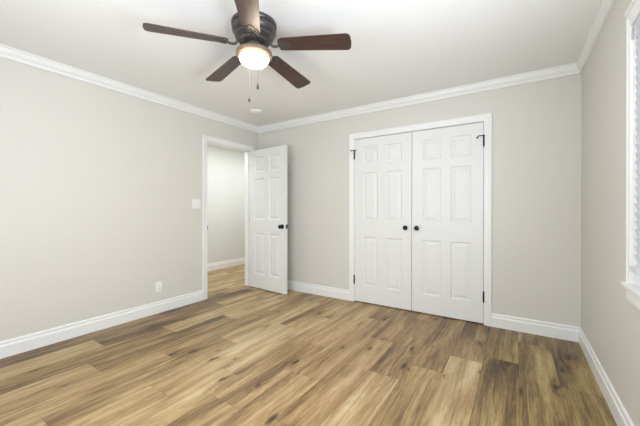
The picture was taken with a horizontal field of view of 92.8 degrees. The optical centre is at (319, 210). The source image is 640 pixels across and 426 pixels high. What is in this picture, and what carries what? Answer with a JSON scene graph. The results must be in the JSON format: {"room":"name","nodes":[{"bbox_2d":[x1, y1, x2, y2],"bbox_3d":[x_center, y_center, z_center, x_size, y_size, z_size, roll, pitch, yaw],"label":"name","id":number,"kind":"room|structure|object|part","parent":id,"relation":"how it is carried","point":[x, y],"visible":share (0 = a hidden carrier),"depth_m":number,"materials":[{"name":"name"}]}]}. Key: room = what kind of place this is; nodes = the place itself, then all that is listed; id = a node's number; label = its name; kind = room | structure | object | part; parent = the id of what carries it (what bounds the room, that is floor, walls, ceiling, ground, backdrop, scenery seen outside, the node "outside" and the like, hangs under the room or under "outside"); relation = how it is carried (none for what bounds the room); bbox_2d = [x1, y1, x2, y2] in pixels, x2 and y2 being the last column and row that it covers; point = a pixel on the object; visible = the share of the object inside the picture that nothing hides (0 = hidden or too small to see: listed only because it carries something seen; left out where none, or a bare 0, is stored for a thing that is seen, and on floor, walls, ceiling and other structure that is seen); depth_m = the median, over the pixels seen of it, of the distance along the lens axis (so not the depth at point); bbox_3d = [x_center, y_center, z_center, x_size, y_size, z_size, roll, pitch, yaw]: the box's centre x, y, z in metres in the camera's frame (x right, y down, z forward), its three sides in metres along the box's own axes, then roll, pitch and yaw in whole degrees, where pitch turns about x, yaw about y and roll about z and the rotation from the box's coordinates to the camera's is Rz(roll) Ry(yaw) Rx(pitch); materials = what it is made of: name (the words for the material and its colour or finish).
{"room":"empty bedroom","nodes":[
{"label":"empty bedroom","id":0,"kind":"room"},
{"bbox_2d":[0,57,258,340],"bbox_3d":[-1.430,-0.072,4.143,0.120,2.440,6.550,0,0,33],"label":"wall","id":1,"kind":"structure","parent":0,"point":[99,185],"depth_m":2.87,"materials":[{"name":"beige paint"}]},
{"bbox_2d":[0,290,202,358],"bbox_3d":[-2.023,1.086,3.102,0.018,0.131,3.950,0,0,33],"label":"baseboard","id":2,"kind":"structure","parent":1,"relation":"attached to","point":[21,344],"depth_m":2.86,"materials":[{"name":"white wood"}]},
{"bbox_2d":[0,44,258,132],"bbox_3d":[-2.011,-1.245,3.087,0.046,0.087,3.950,0,0,33],"label":"crown molding","id":3,"kind":"structure","parent":1,"relation":"attached to","point":[6,52],"depth_m":2.98,"materials":[{"name":"white wood"}]},
{"bbox_2d":[155,281,161,292],"bbox_3d":[-1.816,0.859,3.430,0.009,0.117,0.072,0,0,33],"label":"wall outlet","id":4,"kind":"object","parent":1,"relation":"attached to","point":[158,284],"visible":1,"depth_m":3.43,"materials":[{"name":"white plastic"}]},
{"bbox_2d":[192,199,199,207],"bbox_3d":[-1.554,-0.086,3.830,0.010,0.117,0.116,0,0,33],"label":"light switch","id":5,"kind":"object","parent":1,"relation":"attached to","point":[195,202],"visible":1,"depth_m":3.82,"materials":[{"name":"white plastic"}]},
{"bbox_2d":[202,135,254,299],"bbox_3d":[-1.303,0.086,4.322,0.139,2.123,0.918,0,0,33],"label":"door frame","id":6,"kind":"structure","parent":1,"relation":"attached to","point":[205,138],"depth_m":4.11,"materials":[{"name":"white wood"}]},
{"bbox_2d":[249,145,287,293],"bbox_3d":[-0.753,0.123,4.366,0.772,2.026,0.166,0,0,38],"label":"door","id":7,"kind":"structure","parent":1,"relation":"in","point":[267,166],"depth_m":4.32,"materials":[{"name":"white paint"}]},
{"bbox_2d":[207,144,244,263],"bbox_3d":[-2.050,-0.078,6.003,0.120,2.440,4.100,0,0,33],"label":"wall","id":8,"kind":"structure","parent":0,"point":[225,166],"depth_m":6.12,"materials":[{"name":"paint"}]},
{"bbox_2d":[207,258,244,270],"bbox_3d":[-1.992,1.077,5.969,0.018,0.131,4.100,0,0,33],"label":"baseboard","id":9,"kind":"structure","parent":8,"relation":"attached to","point":[218,265],"depth_m":6.10,"materials":[{"name":"white wood"}]},
{"bbox_2d":[0,0,599,126],"bbox_3d":[-0.408,-1.339,3.479,5.673,0.100,6.550,0,0,33],"label":"ceiling","id":10,"kind":"structure","parent":0,"point":[400,48],"depth_m":2.36,"materials":[{"name":"white paint"}]},
{"bbox_2d":[142,0,350,101],"bbox_3d":[-0.442,-1.037,2.136,1.286,0.496,1.255,0,0,33],"label":"ceiling fan","id":11,"kind":"object","parent":10,"relation":"hanging from","point":[254,30],"visible":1,"depth_m":2.01,"materials":[{"name":"brown wood"}]},
{"bbox_3d":[-0.835,-1.111,1.916,0.491,0.006,0.142,-4,14,-25],"label":"blade","id":12,"kind":"part","parent":11,"relation":"part of","materials":[{"name":"brown wood"}]},
{"bbox_3d":[-0.743,-1.113,2.405,0.142,0.006,0.491,-17,8,-43],"label":"blade","id":13,"kind":"part","parent":11,"relation":"part of","materials":[{"name":"brown wood"}]},
{"bbox_3d":[-0.569,-1.137,2.042,0.100,0.051,0.040,-4,2,-25],"label":"blade arm","id":14,"kind":"part","parent":11,"relation":"part of","materials":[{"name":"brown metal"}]},
{"bbox_3d":[-0.398,-1.110,1.679,0.142,0.006,0.491,12,2,-8],"label":"blade","id":15,"kind":"part","parent":11,"relation":"part of","materials":[{"name":"brown wood"}]},
{"bbox_3d":[-0.453,-1.024,2.098,0.204,0.068,0.204,0,0,33],"label":"lamp shade","id":16,"kind":"part","parent":11,"relation":"part of","materials":[{"name":"white glass"}]},
{"bbox_3d":[-0.326,-1.137,2.074,0.100,0.051,0.040,4,1,11],"label":"blade arm","id":17,"kind":"part","parent":11,"relation":"part of","materials":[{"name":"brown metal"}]},
{"bbox_3d":[-0.251,-1.113,2.469,0.142,0.006,0.491,-13,-10,27],"label":"blade","id":18,"kind":"part","parent":11,"relation":"part of","materials":[{"name":"brown wood"}]},
{"bbox_3d":[-0.037,-1.111,2.020,0.491,0.006,0.142,4,-11,11],"label":"blade","id":19,"kind":"part","parent":11,"relation":"part of","materials":[{"name":"brown wood"}]},
{"bbox_2d":[250,109,261,113],"bbox_3d":[-0.834,-1.275,3.941,0.154,0.032,0.154,0,0,33],"label":"smoke detector","id":20,"kind":"object","parent":10,"relation":"attached to","point":[253,111],"visible":1,"depth_m":3.90,"materials":[{"name":"white plastic"}]},
{"bbox_2d":[0,264,616,425],"bbox_3d":[-0.408,1.210,3.487,5.673,0.120,6.550,0,0,33],"label":"floor","id":21,"kind":"structure","parent":0,"point":[242,354],"depth_m":2.15,"materials":[{"name":"brown wood"}]},
{"bbox_2d":[259,73,581,326],"bbox_3d":[0.696,-0.070,3.764,3.863,2.440,0.120,0,0,33],"label":"wall","id":22,"kind":"structure","parent":0,"point":[536,126],"depth_m":2.95,"materials":[{"name":"beige paint"}]},
{"bbox_2d":[350,132,411,310],"bbox_3d":[0.717,0.122,3.670,0.766,2.032,0.080,0,0,33],"label":"door","id":23,"kind":"structure","parent":22,"relation":"in","point":[383,164],"depth_m":3.64,"materials":[{"name":"white paint"}]},
{"bbox_2d":[259,63,580,132],"bbox_3d":[0.651,-1.247,3.690,3.863,0.087,0.046,0,0,33],"label":"crown molding","id":24,"kind":"structure","parent":22,"relation":"attached to","point":[568,69],"depth_m":3.27,"materials":[{"name":"white wood"}]},
{"bbox_2d":[349,113,491,326],"bbox_3d":[1.073,0.089,3.509,1.589,2.123,0.139,0,0,33],"label":"door frame","id":25,"kind":"structure","parent":22,"relation":"attached to","point":[487,118],"depth_m":3.13,"materials":[{"name":"white wood"}]},
{"bbox_2d":[287,280,579,341],"bbox_3d":[0.659,1.084,3.709,3.863,0.131,0.018,0,0,33],"label":"baseboard","id":26,"kind":"structure","parent":22,"relation":"attached to","point":[542,328],"depth_m":2.92,"materials":[{"name":"white wood"}]},
{"bbox_2d":[412,122,484,322],"bbox_3d":[1.351,0.123,3.261,0.730,2.032,0.080,0,0,33],"label":"door","id":27,"kind":"structure","parent":22,"relation":"in","point":[448,162],"depth_m":3.25,"materials":[{"name":"white paint"}]},
{"bbox_2d":[581,0,639,425],"bbox_3d":[1.270,-0.061,0.982,0.120,2.440,4.170,0,0,33],"label":"wall","id":28,"kind":"structure","parent":0,"point":[610,323],"depth_m":1.88,"materials":[{"name":"beige paint"}]},
{"bbox_2d":[576,0,615,72],"bbox_3d":[1.194,-1.238,1.015,0.046,0.087,3.950,0,0,33],"label":"crown molding","id":29,"kind":"structure","parent":28,"relation":"attached to","point":[604,8],"depth_m":2.10,"materials":[{"name":"white wood"}]},
{"bbox_2d":[579,327,633,425],"bbox_3d":[1.206,1.093,1.015,0.018,0.131,3.950,0,0,33],"label":"baseboard","id":30,"kind":"structure","parent":28,"relation":"attached to","point":[620,415],"depth_m":1.87,"materials":[{"name":"white wood"}]},
{"bbox_2d":[620,0,639,309],"bbox_3d":[1.378,-0.265,1.180,0.154,1.426,0.751,0,0,33],"label":"window","id":31,"kind":"structure","parent":28,"relation":"in","point":[632,283],"depth_m":1.48,"materials":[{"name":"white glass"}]},
{"bbox_3d":[1.377,0.367,1.182,0.153,0.022,0.751,0,0,33],"label":"sill","id":32,"kind":"part","parent":31,"relation":"part of","materials":[{"name":"white wood"}]},
{"bbox_3d":[1.334,-0.303,1.208,0.019,1.318,0.711,0,0,33],"label":"casing","id":33,"kind":"part","parent":31,"relation":"part of","materials":[{"name":"white wood"}]},
{"bbox_2d":[629,16,639,274],"bbox_3d":[1.347,-0.295,1.199,0.057,1.166,0.623,0,0,33],"label":"window blind","id":34,"kind":"object","parent":31,"relation":"attached to","point":[635,31],"visible":1,"depth_m":1.43,"materials":[{"name":"white plastic"}]},
{"bbox_3d":[1.347,0.277,1.201,0.050,0.022,0.623,0,0,33],"label":"rail","id":35,"kind":"part","parent":34,"relation":"part of","materials":[{"name":"white plastic"}]},
{"bbox_3d":[1.462,-0.287,1.377,0.057,1.128,0.003,0,0,33],"label":"ladder cord","id":36,"kind":"part","parent":34,"relation":"part of","materials":[{"name":"white plastic"}]},
{"bbox_3d":[1.351,-0.849,1.195,0.044,0.058,0.623,0,0,33],"label":"head rail","id":37,"kind":"part","parent":34,"relation":"part of","materials":[{"name":"white plastic"}]}
]}

